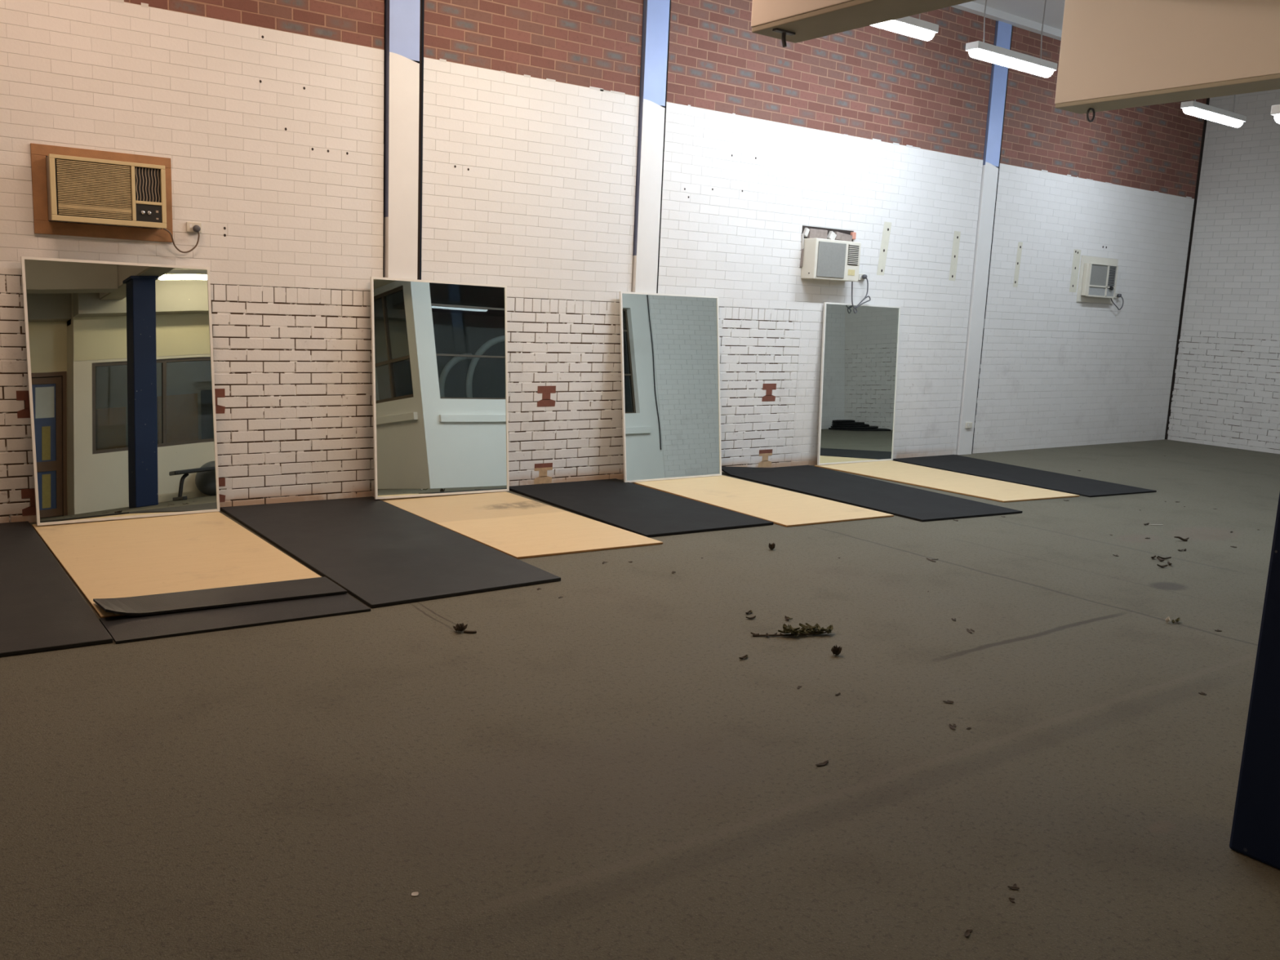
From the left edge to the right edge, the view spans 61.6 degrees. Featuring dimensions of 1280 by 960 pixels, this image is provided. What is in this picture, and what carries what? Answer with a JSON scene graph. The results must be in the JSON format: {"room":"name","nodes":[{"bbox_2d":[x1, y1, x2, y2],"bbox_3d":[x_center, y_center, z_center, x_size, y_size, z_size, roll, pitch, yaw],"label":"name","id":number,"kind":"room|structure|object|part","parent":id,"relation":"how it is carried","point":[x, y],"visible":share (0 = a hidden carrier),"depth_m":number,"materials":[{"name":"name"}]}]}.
{"room":"exercise studio","nodes":[
{"label":"exercise studio","id":0,"kind":"room"},
{"bbox_2d":[0,0,1208,523],"bbox_3d":[-0.012,-2.529,9.903,19.910,5.178,0.037,-4,12,-36],"label":"wall","id":1,"kind":"structure","parent":0,"point":[273,139],"depth_m":9.60,"materials":[{"name":"brick"}]},
{"bbox_2d":[30,142,200,253],"bbox_3d":[-3.515,-1.895,7.282,1.039,0.645,0.211,-4,12,-36],"label":"air conditioner","id":2,"kind":"object","parent":1,"relation":"attached to","point":[69,184],"visible":1,"depth_m":7.17,"materials":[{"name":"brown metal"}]},
{"bbox_2d":[56,159,131,219],"bbox_3d":[-3.609,-1.918,7.103,0.438,0.345,0.020,-4,12,-36],"label":"grille","id":3,"kind":"object","parent":2,"relation":"attached to","point":[86,188],"depth_m":7.10,"materials":[{"name":"beige plastic"}]},
{"bbox_3d":[-3.596,-1.934,7.237,0.690,0.408,0.173,-4,12,-36],"label":"casing","id":4,"kind":"part","parent":2,"relation":"part of","materials":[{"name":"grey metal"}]},
{"bbox_3d":[-3.352,-1.819,7.321,0.164,0.115,0.024,-4,12,-36],"label":"control panel","id":5,"kind":"part","parent":2,"relation":"part of","materials":[{"name":"black plastic"}]},
{"bbox_3d":[-3.244,-1.695,7.582,0.045,0.176,0.260,11,12,41],"label":"cord","id":6,"kind":"part","parent":2,"relation":"part of","materials":[{"name":"grey plastic"}]},
{"bbox_2d":[186,222,201,232],"bbox_3d":[-3.184,-1.804,7.663,0.100,0.070,0.022,-4,12,-36],"label":"power outlet","id":7,"kind":"object","parent":1,"relation":"attached to","point":[189,225],"visible":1,"depth_m":7.65,"materials":[{"name":"white plastic"}]},
{"bbox_2d":[383,0,420,279],"bbox_3d":[-1.890,-2.387,8.505,0.250,5.169,0.085,-4,12,-36],"label":"column","id":8,"kind":"structure","parent":1,"relation":"attached to","point":[402,73],"depth_m":8.42,"materials":[{"name":"white paint"}]},
{"bbox_2d":[622,0,670,473],"bbox_3d":[0.069,-2.535,9.933,0.248,5.169,0.072,-4,12,-36],"label":"column","id":9,"kind":"structure","parent":1,"relation":"attached to","point":[655,14],"depth_m":9.81,"materials":[{"name":"white paint"}]},
{"bbox_2d":[800,227,871,313],"bbox_3d":[2.129,-2.213,11.405,1.030,0.861,0.215,-4,12,-36],"label":"air conditioner","id":10,"kind":"object","parent":1,"relation":"attached to","point":[822,258],"visible":1,"depth_m":11.19,"materials":[{"name":"white plastic"}]},
{"bbox_3d":[2.011,-2.314,11.308,0.670,0.410,0.200,-4,12,-36],"label":"casing","id":11,"kind":"part","parent":10,"relation":"part of","materials":[{"name":"white plastic"}]},
{"bbox_3d":[1.992,-2.289,11.167,0.400,0.355,0.012,-4,12,-36],"label":"filter panel","id":12,"kind":"part","parent":10,"relation":"part of","materials":[{"name":"grey plastic"}]},
{"bbox_2d":[847,244,859,265],"bbox_3d":[2.257,-2.380,11.342,0.155,0.210,0.017,-4,12,-36],"label":"vent","id":13,"kind":"object","parent":10,"relation":"attached to","point":[853,250],"depth_m":11.34,"materials":[{"name":"white plastic"}]},
{"bbox_3d":[2.387,-2.012,11.674,0.323,0.402,0.058,-4,12,-36],"label":"cord","id":14,"kind":"part","parent":10,"relation":"part of","materials":[{"name":"grey plastic"}]},
{"bbox_2d":[857,273,864,280],"bbox_3d":[2.417,-2.217,11.723,0.100,0.070,0.022,-4,12,-36],"label":"power outlet","id":15,"kind":"object","parent":1,"relation":"attached to","point":[860,274],"visible":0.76,"depth_m":11.70,"materials":[{"name":"white plastic"}]},
{"bbox_2d":[965,422,972,428],"bbox_3d":[4.049,-0.674,13.207,0.110,0.070,0.022,-4,12,-36],"label":"power outlet","id":16,"kind":"object","parent":1,"relation":"attached to","point":[968,424],"visible":1,"depth_m":13.19,"materials":[{"name":"white plastic"}]},
{"bbox_2d":[955,20,1012,454],"bbox_3d":[4.115,-2.839,12.879,0.256,5.169,0.052,-4,12,-36],"label":"column","id":17,"kind":"structure","parent":1,"relation":"attached to","point":[1002,35],"depth_m":12.85,"materials":[{"name":"white paint"}]},
{"bbox_2d":[1076,255,1123,310],"bbox_3d":[6.240,-2.635,14.402,1.038,0.679,0.131,-4,12,-36],"label":"air conditioner","id":18,"kind":"object","parent":1,"relation":"attached to","point":[1098,276],"visible":1,"depth_m":14.27,"materials":[{"name":"white plastic"}]},
{"bbox_3d":[6.122,-2.664,14.332,0.660,0.420,0.057,-4,12,-36],"label":"casing","id":19,"kind":"part","parent":18,"relation":"part of","materials":[{"name":"white plastic"}]},
{"bbox_3d":[6.067,-2.716,14.232,0.400,0.270,0.023,-4,12,-36],"label":"filter panel","id":20,"kind":"part","parent":18,"relation":"part of","materials":[{"name":"grey plastic"}]},
{"bbox_3d":[6.145,-2.515,14.329,0.615,0.110,0.023,-4,12,-36],"label":"panel","id":21,"kind":"part","parent":18,"relation":"part of","materials":[{"name":"grey plastic"}]},
{"bbox_2d":[1107,266,1116,286],"bbox_3d":[6.327,-2.735,14.418,0.190,0.270,0.027,-4,12,-36],"label":"vent","id":22,"kind":"object","parent":18,"relation":"attached to","point":[1112,270],"depth_m":14.43,"materials":[{"name":"white plastic"}]},
{"bbox_3d":[6.508,-2.421,14.650,0.338,0.200,0.035,-5,12,-39],"label":"cord","id":23,"kind":"part","parent":18,"relation":"part of","materials":[{"name":"black plastic"}]},
{"bbox_2d":[0,439,1279,959],"bbox_3d":[3.280,0.939,5.898,20.700,0.150,12.000,-4,12,-36],"label":"floor","id":24,"kind":"structure","parent":0,"point":[597,771],"depth_m":3.99,"materials":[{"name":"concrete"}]},
{"bbox_2d":[0,520,112,657],"bbox_3d":[-3.797,0.555,5.789,1.219,0.021,2.920,-4,12,-36],"label":"rubber mat","id":25,"kind":"object","parent":24,"relation":"on","point":[42,609],"visible":1,"depth_m":5.47,"materials":[{"name":"black rubber"}]},
{"bbox_2d":[31,511,346,617],"bbox_3d":[-2.851,0.440,6.580,1.230,0.074,2.560,-4,12,-36],"label":"floor mat","id":26,"kind":"object","parent":24,"relation":"on","point":[126,557],"depth_m":6.35,"materials":[{"name":"beige rubber"}]},
{"bbox_2d":[20,256,219,525],"bbox_3d":[-3.570,-0.615,7.462,1.200,1.773,0.191,-5,12,-38],"label":"leaning mirror","id":27,"kind":"object","parent":26,"relation":"on","point":[120,360],"visible":1,"depth_m":7.43,"materials":[{"name":"white metal"}]},
{"bbox_3d":[-2.214,0.601,5.719,1.215,0.058,0.345,-4,11,-34],"label":"rubber strip","id":28,"kind":"part","parent":26,"relation":"part of","materials":[{"name":"black rubber"}]},
{"bbox_2d":[99,593,370,644],"bbox_3d":[-2.045,0.687,5.481,1.222,0.013,0.448,-4,12,-36],"label":"strip","id":29,"kind":"object","parent":24,"relation":"on","point":[122,628],"visible":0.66,"depth_m":5.40,"materials":[{"name":"black rubber"}]},
{"bbox_2d":[220,496,560,608],"bbox_3d":[-1.802,0.407,7.226,1.205,0.021,2.935,-4,12,-36],"label":"rubber mat","id":30,"kind":"object","parent":24,"relation":"on","point":[383,553],"visible":1,"depth_m":6.90,"materials":[{"name":"black rubber"}]},
{"bbox_2d":[411,891,418,896],"bbox_3d":[-0.631,1.161,3.011,0.020,0.004,0.020,1,9,-10],"label":"chip","id":31,"kind":"object","parent":24,"relation":"on","point":[416,893],"visible":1,"depth_m":3.01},
{"bbox_2d":[453,622,476,633],"bbox_3d":[-0.880,0.744,5.380,0.091,0.039,0.095,-4,12,-36],"label":"clump","id":32,"kind":"object","parent":24,"relation":"on","point":[459,627],"visible":1,"depth_m":5.37,"materials":[{"name":"brown plant"}]},
{"bbox_2d":[378,491,662,559],"bbox_3d":[-0.984,0.299,8.123,1.167,0.015,2.299,-4,12,-36],"label":"floor mat","id":33,"kind":"object","parent":24,"relation":"on","point":[517,526],"visible":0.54,"depth_m":7.91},
{"bbox_2d":[370,276,509,499],"bbox_3d":[-1.625,-0.750,8.844,1.227,1.761,0.185,-4,11,-36],"label":"leaning mirror","id":34,"kind":"object","parent":33,"relation":"on","point":[439,348],"visible":1,"depth_m":8.81,"materials":[{"name":"white metal"}]},
{"bbox_2d":[509,478,773,537],"bbox_3d":[-0.079,0.205,8.925,1.225,0.021,2.198,-4,12,-36],"label":"rubber mat","id":35,"kind":"object","parent":24,"relation":"on","point":[642,510],"visible":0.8,"depth_m":8.74,"materials":[{"name":"black rubber"}]},
{"bbox_2d":[631,475,893,527],"bbox_3d":[0.973,0.154,9.538,1.166,0.015,2.304,-4,12,-36],"label":"floor mat","id":36,"kind":"object","parent":24,"relation":"on","point":[779,506],"visible":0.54,"depth_m":9.33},
{"bbox_2d":[619,291,721,482],"bbox_3d":[0.310,-0.886,10.242,1.172,1.749,0.221,-4,12,-36],"label":"leaning mirror","id":37,"kind":"object","parent":36,"relation":"on","point":[669,343],"visible":1,"depth_m":10.22,"materials":[{"name":"white metal"}]},
{"bbox_2d":[768,542,775,549],"bbox_3d":[0.928,0.465,7.527,0.039,0.047,0.055,11,12,41],"label":"curled leaf","id":38,"kind":"object","parent":24,"relation":"on","point":[771,546],"visible":1,"depth_m":7.51,"materials":[{"name":"brown plant"}]},
{"bbox_2d":[784,615,792,620],"bbox_3d":[0.808,0.753,5.840,0.048,0.017,0.052,-4,12,-36],"label":"leaf fragment","id":39,"kind":"object","parent":24,"relation":"on","point":[787,618],"visible":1,"depth_m":5.85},
{"bbox_2d":[751,622,833,636],"bbox_3d":[0.797,0.782,5.567,0.452,0.049,0.136,0,10,-17],"label":"twig","id":40,"kind":"object","parent":24,"relation":"on","point":[808,629],"visible":1,"depth_m":5.57,"materials":[{"name":"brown plant"}]},
{"bbox_2d":[815,760,828,765],"bbox_3d":[0.682,1.056,3.997,0.074,0.008,0.020,-6,13,-42],"label":"scrap","id":41,"kind":"object","parent":24,"relation":"on","point":[827,761],"visible":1,"depth_m":4.00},
{"bbox_2d":[831,644,841,655],"bbox_3d":[0.963,0.837,5.269,0.050,0.047,0.051,-4,12,-36],"label":"curled leaf","id":42,"kind":"object","parent":24,"relation":"on","point":[837,651],"visible":1,"depth_m":5.26,"materials":[{"name":"brown plant"}]},
{"bbox_2d":[721,465,1022,521],"bbox_3d":[2.104,0.072,10.162,1.301,0.071,2.745,-4,12,-36],"label":"rubber mat","id":43,"kind":"object","parent":24,"relation":"on","point":[908,502],"visible":1,"depth_m":9.98,"materials":[{"name":"black rubber"}]},
{"bbox_2d":[814,460,1079,502],"bbox_3d":[3.087,0.000,11.044,1.190,0.015,2.428,-4,12,-36],"label":"floor mat","id":44,"kind":"object","parent":24,"relation":"on","point":[990,489],"visible":0.91,"depth_m":10.93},
{"bbox_2d":[817,302,900,465],"bbox_3d":[2.434,-1.061,11.889,1.214,1.750,0.101,-4,12,-36],"label":"leaning mirror","id":45,"kind":"object","parent":44,"relation":"on","point":[860,349],"visible":1,"depth_m":11.87,"materials":[{"name":"white metal"}]},
{"bbox_2d":[948,724,955,729],"bbox_3d":[1.285,1.014,4.416,0.029,0.008,0.063,6,10,21],"label":"scrap","id":46,"kind":"object","parent":24,"relation":"on","point":[949,725],"visible":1,"depth_m":4.42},
{"bbox_2d":[964,929,973,937],"bbox_3d":[0.897,1.240,2.939,0.015,0.006,0.045,9,11,33],"label":"scrap","id":47,"kind":"object","parent":24,"relation":"on","point":[967,931],"visible":1,"depth_m":2.94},
{"bbox_2d":[1007,883,1019,889],"bbox_3d":[1.113,1.209,3.186,0.039,0.006,0.027,-4,12,-36],"label":"scrap","id":48,"kind":"object","parent":24,"relation":"on","point":[1014,887],"visible":1,"depth_m":3.18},
{"bbox_2d":[893,454,1156,497],"bbox_3d":[4.125,-0.064,11.716,1.167,0.015,2.640,-4,12,-36],"label":"rubber mat","id":49,"kind":"object","parent":24,"relation":"on","point":[1079,486],"visible":0.93,"depth_m":11.55,"materials":[{"name":"black rubber"}]},
{"bbox_2d":[1164,616,1180,623],"bbox_3d":[3.047,0.797,6.119,0.108,0.034,0.047,0,10,-17],"label":"paper scrap","id":50,"kind":"object","parent":24,"relation":"on","point":[1167,620],"visible":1,"depth_m":6.12,"materials":[{"name":"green paper"}]},
{"bbox_2d":[1173,536,1189,541],"bbox_3d":[4.282,0.466,8.481,0.128,0.042,0.031,0,10,-13],"label":"curled leaf","id":51,"kind":"object","parent":24,"relation":"on","point":[1179,537],"visible":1,"depth_m":8.47,"materials":[{"name":"brown plant"}]},
{"bbox_2d":[1229,493,1279,869],"bbox_3d":[2.172,-0.249,3.208,0.340,2.966,0.360,-4,12,-36],"label":"steel column","id":52,"kind":"structure","parent":24,"relation":"on","point":[1255,827],"depth_m":3.37,"materials":[{"name":"metal"}]},
{"bbox_2d":[951,0,1065,40],"bbox_3d":[2.864,-4.414,5.921,20.700,0.240,9.800,-4,12,-36],"label":"ceiling","id":53,"kind":"structure","parent":0,"point":[1027,15],"depth_m":12.23,"materials":[{"name":"white paint"}]},
{"bbox_2d":[871,13,938,40],"bbox_3d":[2.053,-4.312,8.842,1.220,1.128,0.140,-4,12,-36],"label":"light","id":54,"kind":"object","parent":53,"relation":"hanging from","point":[910,26],"visible":0.56,"depth_m":9.05,"materials":[{"name":"white paint"}]},
{"bbox_2d":[965,0,1057,77],"bbox_3d":[3.500,-4.419,9.942,1.220,1.148,0.140,-4,12,-36],"label":"light","id":55,"kind":"object","parent":53,"relation":"hanging from","point":[979,50],"visible":1,"depth_m":9.93,"materials":[{"name":"white paint"}]},
{"bbox_3d":[3.136,-4.452,9.666,0.042,1.026,0.012,-4,12,-36],"label":"chain","id":56,"kind":"part","parent":55,"relation":"part of","materials":[{"name":"grey metal"}]},
{"bbox_2d":[968,48,1053,77],"bbox_3d":[3.477,-3.883,10.030,1.180,0.062,0.124,-4,12,-36],"label":"diffuser","id":57,"kind":"object","parent":55,"relation":"attached to","point":[996,56],"depth_m":9.96,"materials":[{"name":"white plastic"}]},
{"bbox_3d":[3.846,-4.505,10.180,0.042,1.026,0.012,-4,12,-36],"label":"chain","id":58,"kind":"part","parent":55,"relation":"part of","materials":[{"name":"grey metal"}]},
{"bbox_2d":[1180,94,1246,127],"bbox_3d":[6.520,-4.634,12.070,1.220,1.148,0.140,-4,12,-36],"label":"light","id":59,"kind":"object","parent":53,"relation":"hanging from","point":[1192,108],"visible":0.81,"depth_m":12.04,"materials":[{"name":"white paint"}]},
{"bbox_2d":[1182,107,1243,127],"bbox_3d":[6.496,-4.099,12.158,1.180,0.062,0.124,-4,12,-36],"label":"diffuser","id":60,"kind":"object","parent":59,"relation":"attached to","point":[1208,113],"depth_m":12.09,"materials":[{"name":"white plastic"}]},
{"bbox_2d":[1271,104,1279,124],"bbox_3d":[4.992,-3.533,7.668,1.220,2.048,0.140,-4,12,-36],"label":"light","id":61,"kind":"object","parent":53,"relation":"hanging from","point":[1275,109],"visible":1,"depth_m":7.50,"materials":[{"name":"white paint"}]},
{"bbox_2d":[1274,114,1279,124],"bbox_3d":[4.948,-2.554,7.829,1.180,0.062,0.124,-4,12,-36],"label":"diffuser","id":62,"kind":"object","parent":61,"relation":"attached to","point":[1277,117],"depth_m":7.51,"materials":[{"name":"white plastic"}]},
{"bbox_2d":[1165,88,1279,453],"bbox_3d":[9.979,-2.639,13.024,0.010,5.258,6.771,-4,12,-36],"label":"wall","id":63,"kind":"structure","parent":0,"point":[1225,392],"depth_m":15.18,"materials":[{"name":"brick"}]},
{"bbox_3d":[0.200,-2.338,1.488,10.350,0.230,5.240,-4,12,-36],"label":"ceiling","id":64,"kind":"structure","parent":0,"visible":0},
{"bbox_2d":[751,0,975,43],"bbox_3d":[2.126,-2.086,3.202,0.300,0.654,4.980,-4,12,-36],"label":"beam","id":65,"kind":"structure","parent":64,"relation":"attached to","point":[810,20],"depth_m":4.86,"materials":[{"name":"paint"}]},
{"bbox_2d":[772,27,795,47],"bbox_3d":[0.683,-2.091,5.090,0.120,0.074,0.035,-4,12,-36],"label":"bolt","id":66,"kind":"object","parent":65,"relation":"attached to","point":[783,32],"visible":1,"depth_m":5.08,"materials":[{"name":"black metal"}]},
{"bbox_2d":[1054,0,1279,114],"bbox_3d":[4.056,-2.256,4.772,0.280,0.659,4.700,-4,12,-36],"label":"beam","id":67,"kind":"structure","parent":64,"relation":"attached to","point":[1114,54],"depth_m":6.06,"materials":[{"name":"paint"}]},
{"bbox_2d":[1086,107,1095,122],"bbox_3d":[2.762,-2.237,6.577,0.082,0.088,0.014,-4,12,-36],"label":"ring","id":68,"kind":"object","parent":67,"relation":"hanging from","point":[1089,108],"visible":1,"depth_m":6.57,"materials":[{"name":"black metal"}]}
]}

